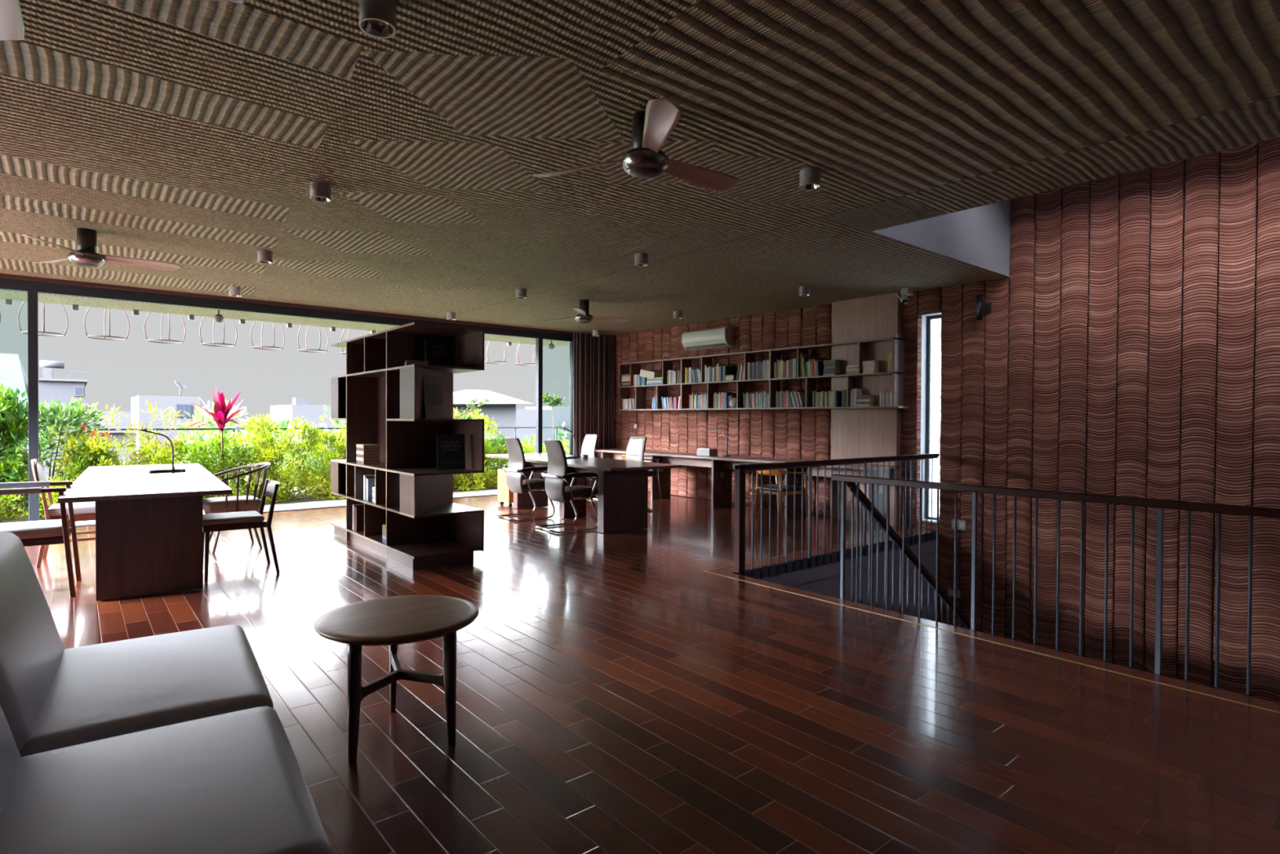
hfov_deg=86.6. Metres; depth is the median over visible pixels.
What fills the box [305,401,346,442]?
building
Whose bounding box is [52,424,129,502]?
ixora
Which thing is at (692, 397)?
book
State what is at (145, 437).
shrub
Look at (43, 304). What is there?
wire lantern
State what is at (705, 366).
book
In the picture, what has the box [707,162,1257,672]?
wall
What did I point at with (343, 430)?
shrub
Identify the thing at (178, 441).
shrub
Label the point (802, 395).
book
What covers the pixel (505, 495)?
base cabinet
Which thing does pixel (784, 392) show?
book
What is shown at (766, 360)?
book
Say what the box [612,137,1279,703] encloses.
wall
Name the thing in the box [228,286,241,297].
ceiling spotlight
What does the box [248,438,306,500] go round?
shrub
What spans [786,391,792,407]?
book
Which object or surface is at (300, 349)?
wire lantern
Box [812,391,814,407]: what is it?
book
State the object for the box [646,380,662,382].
book
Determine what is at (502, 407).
house
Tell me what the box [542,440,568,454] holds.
shrub
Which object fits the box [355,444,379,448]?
book
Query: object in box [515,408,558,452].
building
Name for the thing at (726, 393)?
book
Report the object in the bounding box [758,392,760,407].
book
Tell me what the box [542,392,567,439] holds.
sapling
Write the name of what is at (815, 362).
book
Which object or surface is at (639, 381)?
book
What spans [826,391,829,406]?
book
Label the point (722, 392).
book
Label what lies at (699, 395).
book
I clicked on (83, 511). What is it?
padded chair
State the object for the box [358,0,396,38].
ceiling spotlight
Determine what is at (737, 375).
book
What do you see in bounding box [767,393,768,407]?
book
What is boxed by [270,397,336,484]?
building
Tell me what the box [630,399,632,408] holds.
book
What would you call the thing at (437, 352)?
book
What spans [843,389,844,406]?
book
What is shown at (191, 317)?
bracket
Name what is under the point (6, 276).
trim
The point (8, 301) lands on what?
bracket
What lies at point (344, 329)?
wire lantern
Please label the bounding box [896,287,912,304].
security camera
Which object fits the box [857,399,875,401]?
book
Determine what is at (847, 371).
book
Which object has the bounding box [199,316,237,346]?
wire lantern
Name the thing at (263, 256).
ceiling spotlight
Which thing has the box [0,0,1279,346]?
ceiling
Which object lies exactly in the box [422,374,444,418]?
atlas
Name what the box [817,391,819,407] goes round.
book
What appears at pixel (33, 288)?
window
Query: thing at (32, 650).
cushion
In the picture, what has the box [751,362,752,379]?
book
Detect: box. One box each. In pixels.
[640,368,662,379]
[697,448,717,455]
[947,587,959,598]
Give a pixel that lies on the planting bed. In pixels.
(307, 499)
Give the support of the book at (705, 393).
on the wall shelf at (898, 341)
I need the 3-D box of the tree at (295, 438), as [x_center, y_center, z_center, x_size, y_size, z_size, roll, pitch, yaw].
[-10.446,4.057,25.155,6.175,7.900,5.324,0,1,-40]
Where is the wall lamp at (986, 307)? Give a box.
[976,294,991,320]
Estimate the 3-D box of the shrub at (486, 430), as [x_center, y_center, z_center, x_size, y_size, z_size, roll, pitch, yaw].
[-3.520,0.422,14.572,1.062,1.665,0.994,0,1,-38]
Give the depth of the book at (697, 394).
11.30 m
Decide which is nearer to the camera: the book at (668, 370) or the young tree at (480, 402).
the book at (668, 370)
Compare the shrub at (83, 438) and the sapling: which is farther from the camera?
the sapling
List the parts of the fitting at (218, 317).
stem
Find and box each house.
[0,353,28,502]
[38,360,136,480]
[453,389,533,466]
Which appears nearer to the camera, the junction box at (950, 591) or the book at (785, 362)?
the junction box at (950, 591)
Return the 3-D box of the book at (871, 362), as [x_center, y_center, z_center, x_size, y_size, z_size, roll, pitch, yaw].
[3.047,-0.835,8.919,0.180,0.020,0.175,0,1,-40]
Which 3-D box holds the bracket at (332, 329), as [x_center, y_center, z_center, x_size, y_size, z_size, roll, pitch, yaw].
[-5.585,-1.778,12.350,0.070,0.075,0.080,0,1,-40]
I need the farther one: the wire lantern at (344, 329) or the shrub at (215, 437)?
the wire lantern at (344, 329)
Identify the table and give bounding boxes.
[57,463,232,600]
[314,595,479,764]
[485,453,681,533]
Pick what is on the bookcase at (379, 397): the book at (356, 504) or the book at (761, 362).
the book at (356, 504)
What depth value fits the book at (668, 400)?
11.84 m
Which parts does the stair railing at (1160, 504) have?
handrail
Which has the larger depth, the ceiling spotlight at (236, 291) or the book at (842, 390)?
the book at (842, 390)
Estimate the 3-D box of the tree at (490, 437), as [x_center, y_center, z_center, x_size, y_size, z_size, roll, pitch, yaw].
[-7.997,4.031,32.912,6.408,7.793,4.953,0,1,-40]
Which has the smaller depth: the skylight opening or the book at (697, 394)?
the skylight opening
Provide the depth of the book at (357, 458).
7.25 m
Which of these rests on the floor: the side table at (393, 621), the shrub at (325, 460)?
the side table at (393, 621)
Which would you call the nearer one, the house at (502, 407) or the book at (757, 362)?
the book at (757, 362)
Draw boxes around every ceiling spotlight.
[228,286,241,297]
[257,249,273,263]
[309,181,331,202]
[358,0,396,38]
[446,311,456,319]
[515,288,526,298]
[592,329,599,336]
[634,253,648,266]
[673,311,682,319]
[799,167,821,190]
[799,285,810,296]
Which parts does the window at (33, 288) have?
pane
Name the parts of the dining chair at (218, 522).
leg, leg, seat, seat frame, leg, backrest, leg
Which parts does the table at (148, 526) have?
leg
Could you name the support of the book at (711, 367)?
on the wall shelf at (898, 341)
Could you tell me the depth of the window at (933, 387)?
8.69 m
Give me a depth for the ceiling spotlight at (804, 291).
8.33 m
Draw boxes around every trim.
[0,273,608,336]
[705,528,1279,711]
[737,530,936,578]
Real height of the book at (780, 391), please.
0.239 m
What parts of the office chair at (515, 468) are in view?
leg, armrest, seat, armrest, leg, rail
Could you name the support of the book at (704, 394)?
on the wall shelf at (898, 341)
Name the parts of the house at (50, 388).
water tank, solar panel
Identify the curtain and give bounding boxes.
[573,332,614,488]
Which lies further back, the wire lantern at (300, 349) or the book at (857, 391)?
the wire lantern at (300, 349)
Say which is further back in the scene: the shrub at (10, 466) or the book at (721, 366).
the book at (721, 366)
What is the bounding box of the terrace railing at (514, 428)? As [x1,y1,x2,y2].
[21,426,568,479]
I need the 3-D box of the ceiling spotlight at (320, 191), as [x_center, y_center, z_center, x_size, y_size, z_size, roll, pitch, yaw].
[-2.251,-1.657,4.788,0.140,0.104,0.140,0,1,-40]
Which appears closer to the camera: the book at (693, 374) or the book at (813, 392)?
the book at (813, 392)
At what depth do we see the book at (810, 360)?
9.56 m
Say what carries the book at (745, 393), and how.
on the wall shelf at (898, 341)
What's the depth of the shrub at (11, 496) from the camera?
8.96 m
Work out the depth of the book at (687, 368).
11.46 m
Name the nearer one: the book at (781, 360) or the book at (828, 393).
the book at (828, 393)
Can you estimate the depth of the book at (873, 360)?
8.86 m
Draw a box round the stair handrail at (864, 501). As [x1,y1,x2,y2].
[845,481,977,631]
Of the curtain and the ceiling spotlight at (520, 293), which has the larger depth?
the curtain
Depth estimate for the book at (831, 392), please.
9.30 m
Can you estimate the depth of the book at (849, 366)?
9.04 m
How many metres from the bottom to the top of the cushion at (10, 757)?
0.548 m
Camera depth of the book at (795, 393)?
9.74 m
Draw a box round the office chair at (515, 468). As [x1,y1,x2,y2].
[497,437,555,521]
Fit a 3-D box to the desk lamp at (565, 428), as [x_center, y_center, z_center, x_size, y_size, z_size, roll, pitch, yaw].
[-1.000,0.234,9.858,0.075,0.453,0.390,1,1,30]
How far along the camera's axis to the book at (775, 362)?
10.02 m
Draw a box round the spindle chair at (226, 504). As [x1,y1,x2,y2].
[202,462,270,553]
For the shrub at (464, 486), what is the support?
on the planting bed
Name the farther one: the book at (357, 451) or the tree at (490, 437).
the tree at (490, 437)
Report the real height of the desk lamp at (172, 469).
0.453 m
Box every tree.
[74,431,252,489]
[274,432,329,484]
[282,404,346,485]
[453,390,489,418]
[484,431,508,469]
[521,433,568,453]
[548,422,568,452]
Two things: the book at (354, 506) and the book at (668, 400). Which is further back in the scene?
the book at (668, 400)
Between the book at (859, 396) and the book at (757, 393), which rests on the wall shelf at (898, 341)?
the book at (757, 393)
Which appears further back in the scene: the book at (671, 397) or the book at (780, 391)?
the book at (671, 397)
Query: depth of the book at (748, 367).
10.44 m
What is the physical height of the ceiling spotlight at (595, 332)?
0.104 m
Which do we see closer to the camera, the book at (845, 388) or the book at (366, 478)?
the book at (366, 478)
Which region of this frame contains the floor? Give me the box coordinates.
[24,488,1279,853]
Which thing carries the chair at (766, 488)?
on the floor
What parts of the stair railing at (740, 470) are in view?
newel post, handrail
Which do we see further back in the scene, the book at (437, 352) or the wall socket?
the wall socket
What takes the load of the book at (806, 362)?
on the wall shelf at (898, 341)
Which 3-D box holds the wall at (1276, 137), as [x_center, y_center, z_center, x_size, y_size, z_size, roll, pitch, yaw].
[3.981,-2.461,3.461,0.107,1.600,6.270,0,1,-40]
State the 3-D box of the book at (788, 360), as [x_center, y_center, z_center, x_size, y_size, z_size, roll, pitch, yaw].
[2.224,-0.843,9.900,0.178,0.253,0.025,0,1,-40]
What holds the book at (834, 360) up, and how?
on the book at (828, 362)
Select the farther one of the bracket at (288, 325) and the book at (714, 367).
the bracket at (288, 325)
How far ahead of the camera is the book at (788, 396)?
9.83 m
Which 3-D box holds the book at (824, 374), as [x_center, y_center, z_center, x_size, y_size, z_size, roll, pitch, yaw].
[2.661,-0.724,9.384,0.180,0.032,0.182,0,1,-40]
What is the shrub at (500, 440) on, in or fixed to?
on the planting bed
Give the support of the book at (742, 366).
on the wall shelf at (898, 341)
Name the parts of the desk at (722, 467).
socket plate, socket plate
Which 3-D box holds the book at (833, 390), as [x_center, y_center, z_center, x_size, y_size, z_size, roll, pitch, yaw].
[2.703,-0.387,9.322,0.156,0.222,0.026,0,1,-40]
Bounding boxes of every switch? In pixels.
[951,519,966,530]
[959,521,964,528]
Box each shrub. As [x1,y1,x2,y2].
[0,381,28,488]
[0,386,116,515]
[0,453,46,516]
[0,493,28,519]
[23,474,90,517]
[42,396,142,481]
[55,429,145,486]
[60,450,124,502]
[118,400,196,465]
[128,440,180,465]
[129,435,186,465]
[157,431,238,497]
[177,400,311,489]
[183,437,255,497]
[202,480,246,498]
[210,430,280,494]
[233,413,324,493]
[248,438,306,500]
[248,475,304,502]
[288,428,346,491]
[293,467,344,499]
[301,444,342,496]
[328,425,346,467]
[453,407,502,484]
[453,409,473,477]
[453,460,497,491]
[453,473,475,486]
[465,410,497,478]
[475,443,508,484]
[482,465,504,487]
[484,432,511,470]
[520,440,535,453]
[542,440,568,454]
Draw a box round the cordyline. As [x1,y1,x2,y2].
[184,386,254,482]
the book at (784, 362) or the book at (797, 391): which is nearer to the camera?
the book at (797, 391)
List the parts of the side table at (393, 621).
leg, leg, leg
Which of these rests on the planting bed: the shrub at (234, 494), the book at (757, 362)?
the shrub at (234, 494)
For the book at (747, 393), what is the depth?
10.45 m
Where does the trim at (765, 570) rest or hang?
attached to the wall at (824, 580)
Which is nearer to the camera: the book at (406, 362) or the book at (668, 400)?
the book at (406, 362)
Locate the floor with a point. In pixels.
(616, 694)
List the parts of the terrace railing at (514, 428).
rail, rail, post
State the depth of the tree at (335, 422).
33.41 m
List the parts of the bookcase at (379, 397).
panel, panel, slanted panel, slanted panel, panel, panel, panel, slanted panel, slanted panel, panel, panel, panel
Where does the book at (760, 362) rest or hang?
on the wall shelf at (898, 341)
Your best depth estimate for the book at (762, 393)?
10.22 m
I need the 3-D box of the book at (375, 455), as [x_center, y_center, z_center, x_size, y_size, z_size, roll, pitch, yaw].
[-2.933,0.309,7.328,0.170,0.034,0.240,0,1,-40]
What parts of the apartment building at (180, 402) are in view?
satellite dish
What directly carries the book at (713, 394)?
on the wall shelf at (898, 341)
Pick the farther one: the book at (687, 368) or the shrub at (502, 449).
the shrub at (502, 449)
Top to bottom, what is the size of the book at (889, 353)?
0.245 m
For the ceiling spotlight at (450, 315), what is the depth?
10.54 m
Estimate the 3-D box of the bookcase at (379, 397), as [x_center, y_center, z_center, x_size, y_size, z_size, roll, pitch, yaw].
[-2.564,0.156,7.235,0.682,2.210,2.552,0,1,-40]
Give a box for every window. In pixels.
[0,278,573,526]
[924,314,941,519]
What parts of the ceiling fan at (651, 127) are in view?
blade, motor, blade, blade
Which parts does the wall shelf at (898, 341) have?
white cap, panel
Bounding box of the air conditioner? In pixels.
[681,326,733,351]
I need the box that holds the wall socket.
[634,423,638,428]
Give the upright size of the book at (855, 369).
0.024 m
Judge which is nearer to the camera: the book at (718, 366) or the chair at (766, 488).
the chair at (766, 488)
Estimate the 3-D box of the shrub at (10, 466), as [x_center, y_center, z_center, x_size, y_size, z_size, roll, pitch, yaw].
[-8.578,0.796,9.337,0.762,0.884,0.815,0,1,-7]
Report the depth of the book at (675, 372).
11.70 m
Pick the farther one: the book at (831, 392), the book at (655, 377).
the book at (655, 377)
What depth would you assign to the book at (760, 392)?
10.24 m
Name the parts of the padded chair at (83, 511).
backrest, leg, leg, seat, seat frame, rail, rail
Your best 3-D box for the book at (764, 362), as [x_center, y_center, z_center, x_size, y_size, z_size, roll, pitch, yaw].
[1.934,-0.852,10.230,0.159,0.262,0.022,0,1,-40]
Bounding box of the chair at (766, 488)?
[753,468,808,530]
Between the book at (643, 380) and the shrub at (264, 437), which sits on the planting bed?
the shrub at (264, 437)
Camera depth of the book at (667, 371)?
11.85 m
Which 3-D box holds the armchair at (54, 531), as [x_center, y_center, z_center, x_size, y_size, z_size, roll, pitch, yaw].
[-4.721,0.800,5.154,0.710,0.954,0.684,0,1,-36]
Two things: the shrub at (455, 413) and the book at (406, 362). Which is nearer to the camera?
the book at (406, 362)
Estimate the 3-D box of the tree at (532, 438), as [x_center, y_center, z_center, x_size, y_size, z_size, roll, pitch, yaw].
[-4.484,4.117,36.325,6.606,7.575,5.736,0,1,-40]
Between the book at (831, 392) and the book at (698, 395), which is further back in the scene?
the book at (698, 395)
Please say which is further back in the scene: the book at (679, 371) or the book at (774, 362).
the book at (679, 371)
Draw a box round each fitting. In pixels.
[213,309,223,322]
[547,340,555,349]
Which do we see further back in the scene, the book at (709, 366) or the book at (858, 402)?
the book at (709, 366)
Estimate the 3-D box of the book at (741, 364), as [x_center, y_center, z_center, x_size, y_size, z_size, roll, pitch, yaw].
[1.626,-0.853,10.611,0.162,0.249,0.062,0,1,-40]
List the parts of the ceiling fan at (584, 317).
blade, blade, blade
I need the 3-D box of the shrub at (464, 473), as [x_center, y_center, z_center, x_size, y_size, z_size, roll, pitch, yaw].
[-3.641,0.754,13.392,0.811,0.922,0.739,1,1,34]
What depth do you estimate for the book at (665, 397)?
11.88 m
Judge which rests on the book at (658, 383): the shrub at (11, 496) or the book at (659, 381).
the book at (659, 381)
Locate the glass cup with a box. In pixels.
[581,454,588,458]
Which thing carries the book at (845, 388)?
on the wall shelf at (898, 341)
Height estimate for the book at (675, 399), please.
0.196 m
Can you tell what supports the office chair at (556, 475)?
on the floor
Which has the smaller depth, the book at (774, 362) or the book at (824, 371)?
the book at (824, 371)
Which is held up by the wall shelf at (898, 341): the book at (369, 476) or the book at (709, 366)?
the book at (709, 366)
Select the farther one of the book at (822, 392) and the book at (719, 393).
the book at (719, 393)
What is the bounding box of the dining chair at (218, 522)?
[202,479,279,581]
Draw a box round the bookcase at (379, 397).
[330,321,484,569]
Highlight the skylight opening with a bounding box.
[870,199,1010,276]
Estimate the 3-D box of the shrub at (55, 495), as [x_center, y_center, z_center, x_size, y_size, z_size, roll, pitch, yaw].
[-7.915,0.945,9.327,0.863,0.602,0.946,0,1,-3]
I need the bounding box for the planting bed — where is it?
[0,484,497,523]
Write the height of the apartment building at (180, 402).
11.068 m
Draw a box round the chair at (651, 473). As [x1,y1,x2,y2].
[622,454,662,501]
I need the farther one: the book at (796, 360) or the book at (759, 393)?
the book at (759, 393)
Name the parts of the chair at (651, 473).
seat frame, seat, leg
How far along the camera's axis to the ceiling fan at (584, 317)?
9.38 m
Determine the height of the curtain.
2.955 m
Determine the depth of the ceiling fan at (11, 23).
2.44 m
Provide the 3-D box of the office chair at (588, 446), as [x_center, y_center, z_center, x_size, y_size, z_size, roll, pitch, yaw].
[-0.988,0.670,11.167,0.614,1.098,0.566,0,1,-33]
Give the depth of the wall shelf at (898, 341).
10.26 m
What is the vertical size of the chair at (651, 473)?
0.782 m
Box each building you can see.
[101,411,131,428]
[131,380,199,462]
[200,400,241,483]
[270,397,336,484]
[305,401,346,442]
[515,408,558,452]
[524,403,569,453]
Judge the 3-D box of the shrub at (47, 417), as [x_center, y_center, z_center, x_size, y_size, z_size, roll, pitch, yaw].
[-8.680,0.372,9.763,1.730,1.876,1.738,0,1,-44]
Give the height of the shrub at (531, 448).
0.925 m
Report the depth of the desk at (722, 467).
10.41 m
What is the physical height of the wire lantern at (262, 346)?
0.808 m
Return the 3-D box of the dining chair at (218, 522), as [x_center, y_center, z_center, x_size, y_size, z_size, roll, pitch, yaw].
[-3.502,0.881,5.946,0.605,0.783,0.535,0,1,-37]
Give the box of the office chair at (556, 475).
[535,440,597,533]
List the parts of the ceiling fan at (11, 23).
blade, blade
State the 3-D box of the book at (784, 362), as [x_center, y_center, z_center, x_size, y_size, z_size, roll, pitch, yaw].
[2.166,-0.832,9.964,0.155,0.231,0.025,0,1,-40]
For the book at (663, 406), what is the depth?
11.96 m
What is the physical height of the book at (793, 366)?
0.266 m
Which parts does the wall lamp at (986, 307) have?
lamp shade, wall plate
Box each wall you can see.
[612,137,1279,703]
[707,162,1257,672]
[758,539,936,621]
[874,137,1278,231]
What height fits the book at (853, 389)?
0.238 m
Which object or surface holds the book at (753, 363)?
on the wall shelf at (898, 341)
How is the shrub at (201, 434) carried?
on the ground
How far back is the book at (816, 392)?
9.48 m
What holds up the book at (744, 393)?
on the wall shelf at (898, 341)
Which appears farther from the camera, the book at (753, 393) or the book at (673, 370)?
the book at (673, 370)
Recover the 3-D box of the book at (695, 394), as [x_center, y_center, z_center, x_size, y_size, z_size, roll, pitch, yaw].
[0.983,-0.425,11.379,0.163,0.234,0.028,0,1,-40]
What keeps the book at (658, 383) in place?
on the wall shelf at (898, 341)
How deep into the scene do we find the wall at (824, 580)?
7.52 m
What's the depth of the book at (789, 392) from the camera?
9.81 m
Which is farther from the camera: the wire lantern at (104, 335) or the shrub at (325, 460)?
the shrub at (325, 460)
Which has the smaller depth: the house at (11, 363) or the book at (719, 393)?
the book at (719, 393)
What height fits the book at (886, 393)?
0.179 m
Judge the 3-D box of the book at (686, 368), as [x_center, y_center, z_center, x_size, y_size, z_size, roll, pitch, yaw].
[0.839,-0.874,11.549,0.157,0.264,0.044,0,1,-40]
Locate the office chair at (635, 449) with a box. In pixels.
[625,435,653,511]
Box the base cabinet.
[497,469,513,506]
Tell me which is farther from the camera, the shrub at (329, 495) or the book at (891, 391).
the shrub at (329, 495)
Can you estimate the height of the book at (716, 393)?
0.237 m
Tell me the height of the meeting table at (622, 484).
0.772 m
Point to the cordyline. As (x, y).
(222, 415)
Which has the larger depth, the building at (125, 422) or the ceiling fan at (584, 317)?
the building at (125, 422)
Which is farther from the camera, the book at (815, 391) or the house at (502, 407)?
the house at (502, 407)
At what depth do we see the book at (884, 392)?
8.69 m
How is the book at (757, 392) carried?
on the wall shelf at (898, 341)
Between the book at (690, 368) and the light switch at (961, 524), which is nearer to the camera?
the light switch at (961, 524)
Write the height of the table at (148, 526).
0.772 m
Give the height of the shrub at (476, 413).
1.679 m
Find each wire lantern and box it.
[17,301,68,336]
[84,306,129,340]
[144,311,185,343]
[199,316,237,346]
[250,320,284,349]
[297,324,328,352]
[341,328,367,354]
[484,341,507,363]
[515,343,535,365]
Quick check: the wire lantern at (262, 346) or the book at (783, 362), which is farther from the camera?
the wire lantern at (262, 346)
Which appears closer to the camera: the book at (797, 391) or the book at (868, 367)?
the book at (868, 367)
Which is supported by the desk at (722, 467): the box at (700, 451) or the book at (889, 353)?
the box at (700, 451)
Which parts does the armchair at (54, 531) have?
seat, seat frame, armrest, armrest, leg, leg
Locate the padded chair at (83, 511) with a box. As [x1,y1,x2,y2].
[30,457,95,568]
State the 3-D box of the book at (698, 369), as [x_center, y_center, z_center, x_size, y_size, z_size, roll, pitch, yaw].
[1.035,-0.855,11.326,0.170,0.231,0.078,0,1,-40]
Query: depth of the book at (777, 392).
10.01 m
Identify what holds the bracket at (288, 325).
attached to the ceiling
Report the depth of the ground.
111.18 m
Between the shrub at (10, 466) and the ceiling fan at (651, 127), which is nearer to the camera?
the ceiling fan at (651, 127)
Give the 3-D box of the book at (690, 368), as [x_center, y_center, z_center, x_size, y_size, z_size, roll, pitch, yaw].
[0.905,-0.873,11.473,0.163,0.263,0.044,0,1,-40]
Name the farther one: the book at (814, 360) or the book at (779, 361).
the book at (779, 361)
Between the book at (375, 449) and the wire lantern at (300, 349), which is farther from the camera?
the wire lantern at (300, 349)
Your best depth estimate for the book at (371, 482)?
7.10 m
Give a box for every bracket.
[5,298,12,305]
[72,304,78,311]
[133,309,138,315]
[188,314,194,319]
[239,319,244,324]
[286,323,292,328]
[330,326,335,331]
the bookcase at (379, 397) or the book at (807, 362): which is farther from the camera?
the book at (807, 362)
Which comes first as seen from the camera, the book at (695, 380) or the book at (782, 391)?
the book at (782, 391)
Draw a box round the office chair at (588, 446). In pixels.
[581,434,598,502]
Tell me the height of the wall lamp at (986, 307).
0.290 m
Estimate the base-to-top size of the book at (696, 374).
0.223 m
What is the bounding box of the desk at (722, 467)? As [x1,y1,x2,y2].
[595,448,900,530]
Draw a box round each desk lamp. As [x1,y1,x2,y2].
[139,429,186,473]
[562,427,579,458]
[710,427,730,456]
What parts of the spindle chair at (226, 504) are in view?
leg, leg, seat frame, seat, rail, leg, leg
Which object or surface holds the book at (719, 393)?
on the wall shelf at (898, 341)
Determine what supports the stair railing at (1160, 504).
on the floor
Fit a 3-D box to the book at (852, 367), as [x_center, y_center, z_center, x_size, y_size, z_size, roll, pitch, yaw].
[2.891,-0.788,9.103,0.180,0.023,0.175,0,1,-40]
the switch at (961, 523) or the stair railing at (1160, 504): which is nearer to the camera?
the stair railing at (1160, 504)
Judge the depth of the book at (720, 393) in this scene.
10.88 m
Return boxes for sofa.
[0,531,333,853]
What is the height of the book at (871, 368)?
0.019 m
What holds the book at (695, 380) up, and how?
on the wall shelf at (898, 341)
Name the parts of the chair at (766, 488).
leg, backrest, leg, seat frame, seat, leg, armrest, leg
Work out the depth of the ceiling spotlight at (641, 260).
6.73 m
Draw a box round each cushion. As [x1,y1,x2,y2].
[0,531,64,751]
[0,705,20,815]
[0,706,333,853]
[19,624,273,756]
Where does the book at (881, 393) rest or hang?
on the wall shelf at (898, 341)
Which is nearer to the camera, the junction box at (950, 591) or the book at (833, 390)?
the junction box at (950, 591)
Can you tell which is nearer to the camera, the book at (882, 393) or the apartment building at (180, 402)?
the book at (882, 393)
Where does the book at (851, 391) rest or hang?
on the wall shelf at (898, 341)
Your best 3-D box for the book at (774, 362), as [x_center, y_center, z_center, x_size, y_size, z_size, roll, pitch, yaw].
[2.056,-0.838,10.097,0.162,0.238,0.025,0,1,-40]
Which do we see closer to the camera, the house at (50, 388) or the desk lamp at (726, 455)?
the desk lamp at (726, 455)
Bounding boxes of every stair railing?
[733,453,939,578]
[831,474,1279,694]
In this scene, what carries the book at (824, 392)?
on the wall shelf at (898, 341)
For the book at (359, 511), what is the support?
on the bookcase at (379, 397)
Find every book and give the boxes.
[352,503,364,529]
[353,505,364,530]
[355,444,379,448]
[355,450,379,454]
[355,457,379,461]
[355,506,364,531]
[356,447,379,451]
[356,453,380,457]
[356,460,380,464]
[363,475,374,500]
[364,475,374,500]
[365,477,374,500]
[367,478,374,501]
[404,360,428,364]
[404,361,428,365]
[424,337,453,366]
[436,434,465,469]
[621,398,629,408]
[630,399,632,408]
[636,374,639,385]
[638,373,640,385]
[640,376,647,385]
[646,377,662,379]
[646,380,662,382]
[646,381,662,383]
[646,382,662,385]
[661,396,664,408]
[664,396,671,408]
[666,370,668,383]
[666,397,670,408]
[668,369,674,383]
[670,370,671,383]
[670,396,678,408]
[671,369,676,383]
[673,397,678,408]
[674,371,676,383]
[676,370,679,383]
[679,370,680,383]
[684,367,688,382]
[687,368,688,382]
[688,367,697,382]
[691,368,694,382]
[691,393,696,408]
[692,369,695,382]
[693,368,697,382]
[694,394,696,408]
[695,368,698,382]
[696,393,701,408]
[697,368,701,382]
[697,395,699,408]
[698,395,701,408]
[702,395,703,408]
[703,394,705,408]
[704,364,713,382]
[705,393,707,408]
[706,367,707,382]
[707,367,709,382]
[709,366,713,382]
[711,367,712,382]
[713,366,715,381]
[713,394,715,408]
[715,393,718,408]
[716,363,725,381]
[718,366,719,381]
[718,391,721,408]
[720,365,722,381]
[720,393,721,408]
[721,391,728,408]
[722,365,734,381]
[723,392,725,408]
[725,376,736,378]
[725,392,733,408]
[727,393,737,408]
[736,364,740,380]
[738,364,744,380]
[740,365,743,380]
[742,392,746,408]
[745,393,746,408]
[746,362,749,379]
[746,391,755,408]
[747,393,751,408]
[748,362,751,379]
[749,393,754,408]
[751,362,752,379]
[752,362,755,379]
[752,393,755,407]
[754,393,756,407]
[755,361,756,379]
[755,391,759,407]
[756,361,759,379]
[757,392,759,407]
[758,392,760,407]
[759,360,762,378]
[760,362,762,378]
[760,391,763,407]
[761,392,764,407]
[763,391,768,407]
[764,361,765,378]
[764,391,768,407]
[765,360,767,378]
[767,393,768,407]
[773,362,775,377]
[775,362,777,377]
[776,391,779,407]
[777,359,780,377]
[777,392,779,407]
[778,360,780,377]
[780,359,786,377]
[780,391,782,407]
[782,360,786,377]
[782,391,786,407]
[783,361,785,377]
[783,391,785,407]
[785,361,786,377]
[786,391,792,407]
[787,360,789,377]
[787,392,792,407]
[789,360,791,377]
[789,391,794,407]
[790,391,795,407]
[791,359,793,377]
[792,359,795,377]
[792,391,797,407]
[794,359,797,377]
[794,391,799,407]
[795,390,804,407]
[797,391,805,407]
[799,355,802,377]
[800,353,809,377]
[802,356,811,376]
[805,361,808,376]
[807,361,809,376]
[808,359,812,376]
[811,358,814,376]
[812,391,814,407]
[813,359,821,376]
[814,360,822,376]
[814,391,821,407]
[816,391,817,407]
[817,361,824,376]
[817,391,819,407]
[819,391,822,407]
[821,391,829,407]
[822,373,839,375]
[823,359,840,362]
[823,361,840,364]
[823,364,840,366]
[823,368,839,370]
[823,370,840,373]
[823,391,825,406]
[824,365,840,368]
[825,391,826,406]
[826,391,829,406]
[829,391,832,406]
[831,391,832,406]
[832,390,837,406]
[834,391,841,406]
[841,390,843,406]
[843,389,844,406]
[844,388,847,406]
[846,366,858,368]
[846,368,858,370]
[846,369,858,373]
[847,364,858,367]
[849,390,852,406]
[852,388,854,406]
[853,388,862,406]
[856,404,874,406]
[857,395,875,397]
[857,396,874,399]
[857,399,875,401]
[857,401,874,404]
[862,360,879,362]
[862,361,879,364]
[862,363,879,365]
[862,364,879,367]
[862,366,879,368]
[862,368,879,370]
[862,369,879,372]
[862,371,879,373]
[879,391,883,406]
[881,392,883,406]
[883,391,886,406]
[885,391,889,406]
[887,352,890,372]
[887,392,889,406]
[888,351,892,372]
[889,391,892,406]
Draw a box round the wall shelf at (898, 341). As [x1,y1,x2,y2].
[618,334,908,410]
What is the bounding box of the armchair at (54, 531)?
[0,480,81,597]
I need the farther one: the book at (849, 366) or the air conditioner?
the air conditioner
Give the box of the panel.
[830,292,902,525]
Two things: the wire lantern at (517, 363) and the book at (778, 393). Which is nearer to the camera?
the book at (778, 393)
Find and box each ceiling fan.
[0,0,245,40]
[21,227,182,271]
[533,97,738,192]
[543,299,628,324]
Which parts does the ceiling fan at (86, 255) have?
blade, blade, motor, blade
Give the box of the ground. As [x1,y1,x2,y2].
[27,435,939,517]

